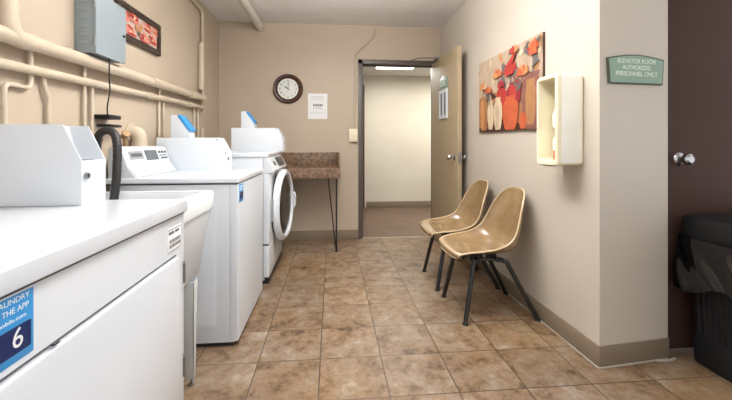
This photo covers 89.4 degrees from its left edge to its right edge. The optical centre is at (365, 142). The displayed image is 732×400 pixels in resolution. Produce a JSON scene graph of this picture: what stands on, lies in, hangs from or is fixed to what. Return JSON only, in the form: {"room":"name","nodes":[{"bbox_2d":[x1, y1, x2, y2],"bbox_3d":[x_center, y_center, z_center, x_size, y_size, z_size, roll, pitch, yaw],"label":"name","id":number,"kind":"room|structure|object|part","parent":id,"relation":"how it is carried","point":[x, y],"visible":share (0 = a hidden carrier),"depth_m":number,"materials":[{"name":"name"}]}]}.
{"room":"laundry","nodes":[
{"label":"laundry","id":0,"kind":"room"},
{"bbox_2d":[0,0,218,191],"bbox_3d":[-1.426,-0.128,1.260,0.100,2.455,5.970,0,0,-5],"label":"wall","id":1,"kind":"structure","parent":0,"point":[179,21],"depth_m":2.30,"materials":[{"name":"beige paint"}]},
{"bbox_2d":[74,0,125,63],"bbox_3d":[-1.382,-0.595,1.935,0.110,0.308,0.272,0,0,-5],"label":"electrical box","id":2,"kind":"object","parent":1,"relation":"attached to","point":[99,25],"visible":1,"depth_m":1.85,"materials":[{"name":"grey metal"}]},
{"bbox_2d":[106,59,110,113],"bbox_3d":[-1.357,-0.294,1.949,0.018,0.304,0.065,0,0,-36],"label":"power cable","id":3,"kind":"object","parent":2,"relation":"hanging from","point":[108,59],"visible":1,"depth_m":1.93,"materials":[{"name":"black plastic"}]},
{"bbox_3d":[-1.341,-0.595,1.943,0.016,0.308,0.263,0,0,-5],"label":"cabinet door","id":4,"kind":"part","parent":2,"relation":"part of","materials":[{"name":"grey metal"}]},
{"bbox_2d":[0,58,205,137],"bbox_3d":[-1.435,-0.103,2.258,0.048,0.507,2.561,0,0,-5],"label":"pipe","id":5,"kind":"object","parent":1,"relation":"attached to","point":[45,73],"visible":0.83,"depth_m":1.85,"materials":[{"name":"metal"}]},
{"bbox_2d":[0,0,206,137],"bbox_3d":[-1.434,-0.577,2.389,0.074,1.554,2.221,0,0,-5],"label":"pipe","id":6,"kind":"object","parent":1,"relation":"attached to","point":[11,32],"visible":0.89,"depth_m":1.57,"materials":[{"name":"metal"}]},
{"bbox_2d":[94,114,121,127],"bbox_3d":[-1.405,-0.119,2.020,0.079,0.066,0.130,0,0,-5],"label":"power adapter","id":7,"kind":"object","parent":1,"relation":"attached to","point":[96,116],"visible":0.88,"depth_m":1.98,"materials":[{"name":"black plastic"}]},
{"bbox_2d":[120,130,130,145],"bbox_3d":[-1.415,0.084,2.150,0.082,0.317,0.049,0,0,-5],"label":"water valve","id":8,"kind":"object","parent":1,"relation":"attached to","point":[124,134],"visible":0.34,"depth_m":2.15,"materials":[{"name":"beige metal"}]},
{"bbox_2d":[125,123,147,145],"bbox_3d":[-1.423,-0.013,2.320,0.104,0.227,0.124,0,0,-5],"label":"pipe elbow","id":9,"kind":"object","parent":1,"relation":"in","point":[138,137],"visible":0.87,"depth_m":2.29,"materials":[{"name":"paint"}]},
{"bbox_2d":[114,0,160,55],"bbox_3d":[-1.468,-0.735,2.403,0.025,0.220,0.545,0,0,-5],"label":"framed picture","id":10,"kind":"object","parent":1,"relation":"attached to","point":[143,32],"visible":0.83,"depth_m":2.42,"materials":[{"name":"paint"}]},
{"bbox_2d":[126,10,156,48],"bbox_3d":[-1.467,-0.735,2.403,0.007,0.162,0.487,0,0,-5],"label":"print","id":11,"kind":"object","parent":10,"relation":"attached to","point":[140,29],"depth_m":2.41,"materials":[{"name":"paper"}]},
{"bbox_2d":[191,0,203,111],"bbox_3d":[-1.322,-0.797,0.971,0.054,0.995,5.176,0,0,-5],"label":"conduit riser","id":12,"kind":"object","parent":1,"relation":"attached to","point":[200,45],"visible":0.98,"depth_m":3.47,"materials":[{"name":"paint"}]},
{"bbox_2d":[201,129,204,137],"bbox_3d":[-1.582,-0.080,3.600,0.018,0.120,0.060,0,0,-5],"label":"blank plate","id":13,"kind":"object","parent":1,"relation":"attached to","point":[202,130],"visible":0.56,"depth_m":3.57,"materials":[{"name":"paint"}]},
{"bbox_2d":[219,21,439,239],"bbox_3d":[-0.297,-0.128,4.301,2.705,2.455,0.120,0,0,-5],"label":"wall","id":14,"kind":"structure","parent":0,"point":[321,56],"depth_m":4.21,"materials":[{"name":"beige paint"}]},
{"bbox_2d":[282,0,290,23],"bbox_3d":[-0.683,-1.354,2.322,0.015,0.004,3.750,0,0,-5],"label":"trim","id":15,"kind":"structure","parent":14,"relation":"attached to","point":[282,0],"depth_m":3.84,"materials":[{"name":"paint"}]},
{"bbox_2d":[273,74,302,103],"bbox_3d":[-0.879,-0.612,4.168,0.340,0.340,0.035,0,0,-5],"label":"wall clock","id":16,"kind":"object","parent":14,"relation":"attached to","point":[287,88],"visible":1,"depth_m":4.17,"materials":[{"name":"brown wood"}]},
{"bbox_2d":[281,152,337,165],"bbox_3d":[-0.943,0.182,4.168,1.285,0.155,0.022,0,0,-5],"label":"backsplash","id":17,"kind":"structure","parent":14,"relation":"attached to","point":[290,158],"depth_m":4.19,"materials":[{"name":"stone"}]},
{"bbox_2d":[308,93,326,118],"bbox_3d":[-0.550,-0.419,4.216,0.220,0.289,0.002,0,0,-5],"label":"paper notice","id":18,"kind":"object","parent":14,"relation":"attached to","point":[317,103],"visible":1,"depth_m":4.21,"materials":[{"name":"white paper"}]},
{"bbox_2d":[284,229,357,239],"bbox_3d":[-0.862,1.046,4.185,1.550,0.101,0.008,0,0,-5],"label":"baseboard","id":19,"kind":"structure","parent":14,"relation":"attached to","point":[312,234],"depth_m":4.21,"materials":[{"name":"plastic"}]},
{"bbox_2d":[349,129,356,141],"bbox_3d":[-0.147,-0.089,4.223,0.096,0.144,0.061,0,0,-5],"label":"switch box","id":20,"kind":"object","parent":14,"relation":"attached to","point":[352,132],"visible":1,"depth_m":4.21,"materials":[{"name":"beige plastic"}]},
{"bbox_2d":[354,25,374,128],"bbox_3d":[-0.015,-0.756,4.255,0.248,1.197,0.024,0,0,-5],"label":"conduit","id":21,"kind":"object","parent":14,"relation":"attached to","point":[372,37],"visible":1,"depth_m":4.24,"materials":[{"name":"metal"}]},
{"bbox_2d":[363,236,427,238],"bbox_3d":[0.377,1.098,4.313,0.840,0.004,0.040,0,0,-5],"label":"trim","id":22,"kind":"structure","parent":14,"relation":"attached to","point":[403,236],"depth_m":4.29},
{"bbox_2d":[358,59,435,238],"bbox_3d":[0.372,0.069,4.361,0.940,2.062,0.142,0,0,-5],"label":"trim","id":23,"kind":"structure","parent":14,"relation":"attached to","point":[362,63],"depth_m":4.25,"materials":[{"name":"paint"}]},
{"bbox_2d":[199,0,466,27],"bbox_3d":[0.769,-1.380,1.462,4.600,0.050,5.970,0,0,-5],"label":"ceiling","id":24,"kind":"structure","parent":0,"point":[401,13],"depth_m":3.78,"materials":[{"name":"paint"}]},
{"bbox_2d":[238,0,263,31],"bbox_3d":[-0.922,-1.292,1.296,0.080,0.080,5.749,0,0,-5],"label":"ceiling pipe","id":25,"kind":"object","parent":24,"relation":"attached to","point":[245,4],"visible":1,"depth_m":3.64,"materials":[{"name":"metal"}]},
{"bbox_2d":[363,75,430,207],"bbox_3d":[0.217,-0.050,6.377,4.400,2.300,0.100,0,0,-5],"label":"wall","id":26,"kind":"structure","parent":0,"point":[397,108],"depth_m":6.36,"materials":[{"name":"beige paint"}]},
{"bbox_2d":[363,85,364,207],"bbox_3d":[-0.508,0.055,6.245,0.970,2.090,0.030,0,0,-5],"label":"trim","id":27,"kind":"structure","parent":26,"relation":"attached to","point":[363,85],"depth_m":6.27,"materials":[{"name":"brown paint"}]},
{"bbox_2d":[366,201,430,206],"bbox_3d":[1.208,1.048,6.412,2.420,0.096,0.010,0,0,-5],"label":"baseboard","id":28,"kind":"structure","parent":26,"relation":"attached to","point":[380,203],"depth_m":6.35,"materials":[{"name":"plastic"}]},
{"bbox_2d":[363,67,430,75],"bbox_3d":[0.309,-1.177,5.376,4.400,0.045,1.910,0,0,-5],"label":"ceiling","id":29,"kind":"structure","parent":0,"point":[366,70],"depth_m":6.06,"materials":[{"name":"paint"}]},
{"bbox_2d":[376,67,412,68],"bbox_3d":[0.427,-1.125,5.412,0.560,0.061,0.200,0,0,-5],"label":"ceiling light","id":30,"kind":"object","parent":29,"relation":"attached to","point":[376,67],"visible":0.2,"depth_m":5.44,"materials":[{"name":"white plastic"}]},
{"bbox_2d":[184,207,731,399],"bbox_3d":[0.677,1.125,2.462,4.600,0.050,7.980,0,0,-5],"label":"floor","id":31,"kind":"structure","parent":0,"point":[363,320],"depth_m":2.01,"materials":[{"name":"tile"}]},
{"bbox_2d":[0,124,186,399],"bbox_3d":[-0.957,0.427,0.837,0.752,1.286,0.862,0,0,-5],"label":"dryer","id":32,"kind":"object","parent":31,"relation":"on","point":[92,285],"visible":1,"depth_m":0.92,"materials":[{"name":"white metal"}]},
{"bbox_3d":[-0.570,0.322,0.583,0.001,0.044,0.102,0,0,-5],"label":"number panel","id":33,"kind":"part","parent":32,"relation":"part of","materials":[{"name":"blue plastic"}]},
{"bbox_3d":[-0.595,0.639,0.870,0.015,0.522,0.782,0,0,-5],"label":"door","id":34,"kind":"part","parent":32,"relation":"part of","materials":[{"name":"white metal"}]},
{"bbox_3d":[-0.943,0.216,0.838,0.716,0.043,0.862,0,0,-5],"label":"panel","id":35,"kind":"part","parent":32,"relation":"part of","materials":[{"name":"white metal"}]},
{"bbox_2d":[168,224,180,253],"bbox_3d":[-0.628,0.314,1.214,0.001,0.072,0.095,0,0,-5],"label":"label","id":36,"kind":"object","parent":32,"relation":"on","point":[174,230],"depth_m":1.21,"materials":[{"name":"grey paper"}]},
{"bbox_2d":[106,190,213,386],"bbox_3d":[-1.069,0.670,1.559,0.656,0.860,0.584,0,0,-5],"label":"utility sink","id":37,"kind":"object","parent":31,"relation":"on","point":[199,203],"visible":0.16,"depth_m":1.68,"materials":[{"name":"plastic"}]},
{"bbox_2d":[94,126,121,199],"bbox_3d":[-1.277,0.120,1.823,0.215,0.404,0.070,0,0,30],"label":"hose","id":38,"kind":"object","parent":37,"relation":"attached to","point":[115,136],"visible":0.59,"depth_m":1.78,"materials":[{"name":"black rubber"}]},
{"bbox_2d":[106,190,213,286],"bbox_3d":[-1.057,0.440,1.560,0.631,0.400,0.584,0,0,-5],"label":"basin","id":39,"kind":"object","parent":37,"relation":"in","point":[199,203],"depth_m":1.72,"materials":[{"name":"plastic"}]},
{"bbox_3d":[-0.823,0.848,1.692,0.085,0.435,0.050,0,0,-5],"label":"leg","id":40,"kind":"part","parent":37,"relation":"part of","materials":[{"name":"paint"}]},
{"bbox_2d":[106,114,262,346],"bbox_3d":[-1.056,0.453,2.320,0.681,1.295,0.725,0,0,-5],"label":"washing machine","id":41,"kind":"object","parent":31,"relation":"on","point":[229,276],"visible":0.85,"depth_m":2.01,"materials":[{"name":"white metal"}]},
{"bbox_3d":[-1.293,0.069,2.083,0.019,0.045,0.145,0,0,-5],"label":"detergent panel","id":42,"kind":"part","parent":41,"relation":"part of","materials":[{"name":"grey plastic"}]},
{"bbox_3d":[-1.056,0.201,2.320,0.681,0.030,0.725,0,0,-5],"label":"panel","id":43,"kind":"part","parent":41,"relation":"part of","materials":[{"name":"white metal"}]},
{"bbox_3d":[-0.980,0.185,2.250,0.420,0.004,0.460,0,0,-5],"label":"lid","id":44,"kind":"part","parent":41,"relation":"part of","materials":[{"name":"white metal"}]},
{"bbox_3d":[-0.746,0.646,2.349,0.045,0.847,0.715,0,0,-5],"label":"panel","id":45,"kind":"part","parent":41,"relation":"part of","materials":[{"name":"white metal"}]},
{"bbox_2d":[231,111,295,283],"bbox_3d":[-1.065,0.401,3.220,0.848,1.399,0.757,0,0,-5],"label":"washer","id":46,"kind":"object","parent":31,"relation":"on","point":[252,147],"visible":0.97,"depth_m":3.13,"materials":[{"name":"white metal"}]},
{"bbox_3d":[-1.139,0.096,3.214,0.699,0.035,0.757,0,0,-5],"label":"panel","id":47,"kind":"part","parent":46,"relation":"part of","materials":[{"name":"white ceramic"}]},
{"bbox_3d":[-0.808,0.513,3.245,0.045,0.550,0.750,0,0,-5],"label":"panel","id":48,"kind":"part","parent":46,"relation":"part of","materials":[{"name":"white metal"}]},
{"bbox_3d":[-0.809,0.921,3.245,0.043,0.248,0.750,0,0,-5],"label":"access panel","id":49,"kind":"part","parent":46,"relation":"part of","materials":[{"name":"white metal"}]},
{"bbox_3d":[-0.722,0.540,3.271,0.053,0.624,0.624,0,0,1],"label":"door","id":50,"kind":"part","parent":46,"relation":"part of","materials":[{"name":"white plastic"}]},
{"bbox_3d":[-0.720,0.540,3.271,0.054,0.517,0.517,0,0,1],"label":"door glass","id":51,"kind":"part","parent":46,"relation":"part of","materials":[{"name":"glass"}]},
{"bbox_2d":[281,152,339,251],"bbox_3d":[-0.930,0.603,3.923,1.305,0.995,0.513,0,0,-5],"label":"table","id":52,"kind":"object","parent":31,"relation":"on","point":[301,165],"depth_m":4.06,"materials":[{"name":"stone"}]},
{"bbox_2d":[282,166,339,170],"bbox_3d":[-0.920,0.272,3.924,1.285,0.027,0.513,0,0,-5],"label":"countertop","id":53,"kind":"structure","parent":52,"relation":"on","point":[290,168],"depth_m":3.74,"materials":[{"name":"stone"}]},
{"bbox_3d":[-0.346,0.724,3.819,0.120,0.753,0.171,0,0,-5],"label":"hairpin leg","id":54,"kind":"part","parent":52,"relation":"part of","materials":[{"name":"black metal"}]},
{"bbox_2d":[420,179,500,290],"bbox_3d":[0.730,0.699,2.984,0.544,0.803,0.483,0,0,-5],"label":"shell chair","id":55,"kind":"object","parent":31,"relation":"on","point":[469,214],"visible":0.88,"depth_m":3.06,"materials":[{"name":"beige plastic"}]},
{"bbox_3d":[0.554,0.908,3.139,0.156,0.379,0.042,0,0,35],"label":"leg","id":56,"kind":"part","parent":55,"relation":"part of","materials":[{"name":"black metal"}]},
{"bbox_3d":[0.582,0.908,2.803,0.156,0.379,0.042,0,0,-45],"label":"leg","id":57,"kind":"part","parent":55,"relation":"part of","materials":[{"name":"black metal"}]},
{"bbox_3d":[0.874,0.910,2.817,0.275,0.383,0.055,0,0,14],"label":"leg","id":58,"kind":"part","parent":55,"relation":"part of","materials":[{"name":"black metal"}]},
{"bbox_2d":[439,186,540,325],"bbox_3d":[0.792,0.699,2.468,0.544,0.803,0.483,0,0,-6],"label":"shell chair","id":59,"kind":"object","parent":31,"relation":"on","point":[499,231],"visible":1,"depth_m":2.50,"materials":[{"name":"beige plastic"}]},
{"bbox_3d":[0.612,0.908,2.618,0.156,0.379,0.042,0,0,34],"label":"leg","id":60,"kind":"part","parent":59,"relation":"part of","materials":[{"name":"black metal"}]},
{"bbox_3d":[0.650,0.908,2.282,0.042,0.379,0.156,0,0,44],"label":"leg","id":61,"kind":"part","parent":59,"relation":"part of","materials":[{"name":"black metal"}]},
{"bbox_3d":[0.743,0.734,2.462,0.180,0.021,0.310,0,0,-6],"label":"seat frame","id":62,"kind":"part","parent":59,"relation":"part of","materials":[{"name":"black metal"}]},
{"bbox_3d":[0.902,0.910,2.660,0.275,0.383,0.055,0,0,-25],"label":"leg","id":63,"kind":"part","parent":59,"relation":"part of","materials":[{"name":"black metal"}]},
{"bbox_3d":[0.941,0.910,2.305,0.275,0.383,0.055,0,0,12],"label":"leg","id":64,"kind":"part","parent":59,"relation":"part of","materials":[{"name":"black metal"}]},
{"bbox_2d":[673,213,731,382],"bbox_3d":[1.914,0.729,1.590,0.628,0.742,0.709,0,0,-5],"label":"trash bin","id":65,"kind":"object","parent":31,"relation":"on","point":[702,262],"visible":1,"depth_m":1.77,"materials":[{"name":"black plastic"}]},
{"bbox_3d":[1.913,0.416,1.613,0.536,0.117,0.662,0,0,-5],"label":"lid","id":66,"kind":"part","parent":65,"relation":"part of","materials":[{"name":"black plastic"}]},
{"bbox_2d":[440,0,667,345],"bbox_3d":[1.210,-0.128,3.102,0.410,2.455,2.550,0,0,-6],"label":"wall","id":67,"kind":"structure","parent":0,"point":[591,248],"depth_m":1.89,"materials":[{"name":"beige paint"}]},
{"bbox_2d":[406,45,466,259],"bbox_3d":[0.781,0.060,3.906,0.316,2.056,0.948,0,0,-21],"label":"door","id":68,"kind":"structure","parent":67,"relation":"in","point":[447,156],"depth_m":3.75,"materials":[{"name":"beige paint"}]},
{"bbox_3d":[0.660,-0.938,4.168,0.445,0.061,0.104,0,0,44],"label":"closer arm","id":69,"kind":"part","parent":68,"relation":"part of","materials":[{"name":"metal"}]},
{"bbox_3d":[0.803,-0.632,3.840,0.009,0.135,0.260,0,0,-5],"label":"sign plate","id":70,"kind":"part","parent":68,"relation":"part of","materials":[{"name":"green plastic"}]},
{"bbox_3d":[0.805,0.135,3.508,0.071,0.066,0.066,0,0,-5],"label":"knob","id":71,"kind":"part","parent":68,"relation":"part of","materials":[{"name":"metal"}]},
{"bbox_3d":[0.870,0.135,3.438,0.028,0.110,0.004,0,0,-5],"label":"latch plate","id":72,"kind":"part","parent":68,"relation":"part of","materials":[{"name":"metal"}]},
{"bbox_2d":[479,32,544,132],"bbox_3d":[1.027,-0.385,2.725,0.033,0.590,0.940,0,0,-6],"label":"canvas painting","id":73,"kind":"object","parent":67,"relation":"attached to","point":[508,79],"visible":0.98,"depth_m":2.61,"materials":[{"name":"paint"}]},
{"bbox_2d":[463,255,599,366],"bbox_3d":[1.003,1.046,3.066,0.008,0.101,2.537,0,0,-6],"label":"baseboard","id":74,"kind":"structure","parent":67,"relation":"attached to","point":[587,347],"depth_m":2.14,"materials":[{"name":"plastic"}]},
{"bbox_2d":[537,73,582,166],"bbox_3d":[1.046,-0.119,2.007,0.147,0.490,0.190,0,0,-5],"label":"wall cabinet","id":75,"kind":"object","parent":67,"relation":"attached to","point":[563,93],"visible":1,"depth_m":1.92,"materials":[{"name":"beige plastic"}]},
{"bbox_3d":[1.064,-0.122,1.916,0.109,0.456,0.006,0,0,-5],"label":"panel","id":76,"kind":"part","parent":75,"relation":"part of","materials":[{"name":"beige plastic"}]},
{"bbox_2d":[462,255,675,369],"bbox_3d":[1.222,1.095,3.016,0.490,0.016,2.417,0,0,-5],"label":"trim","id":77,"kind":"structure","parent":67,"relation":"attached to","point":[664,360],"depth_m":1.86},
{"bbox_2d":[599,338,668,366],"bbox_3d":[1.342,1.046,1.849,0.416,0.101,0.008,0,0,-12],"label":"baseboard","id":78,"kind":"structure","parent":67,"relation":"attached to","point":[623,353],"depth_m":1.84,"materials":[{"name":"plastic"}]},
{"bbox_2d":[606,55,663,85],"bbox_3d":[1.345,-0.366,1.846,0.338,0.148,0.014,0,0,-12],"label":"wall sign","id":79,"kind":"object","parent":67,"relation":"attached to","point":[621,69],"visible":1,"depth_m":1.84,"materials":[{"name":"green plastic"}]},
{"bbox_3d":[2.271,-0.127,2.056,1.500,2.455,0.120,0,0,-5],"label":"wall","id":80,"kind":"structure","parent":0,"visible":0},
{"bbox_2d":[668,0,731,348],"bbox_3d":[2.043,0.044,1.982,1.008,2.088,0.117,0,0,-5],"label":"door","id":81,"kind":"structure","parent":80,"relation":"in","point":[699,31],"depth_m":1.97,"materials":[{"name":"brown paint"}]},
{"bbox_3d":[1.659,0.084,1.924,0.070,0.070,0.072,0,0,-5],"label":"knob","id":82,"kind":"part","parent":81,"relation":"part of","materials":[{"name":"metal"}]}
]}

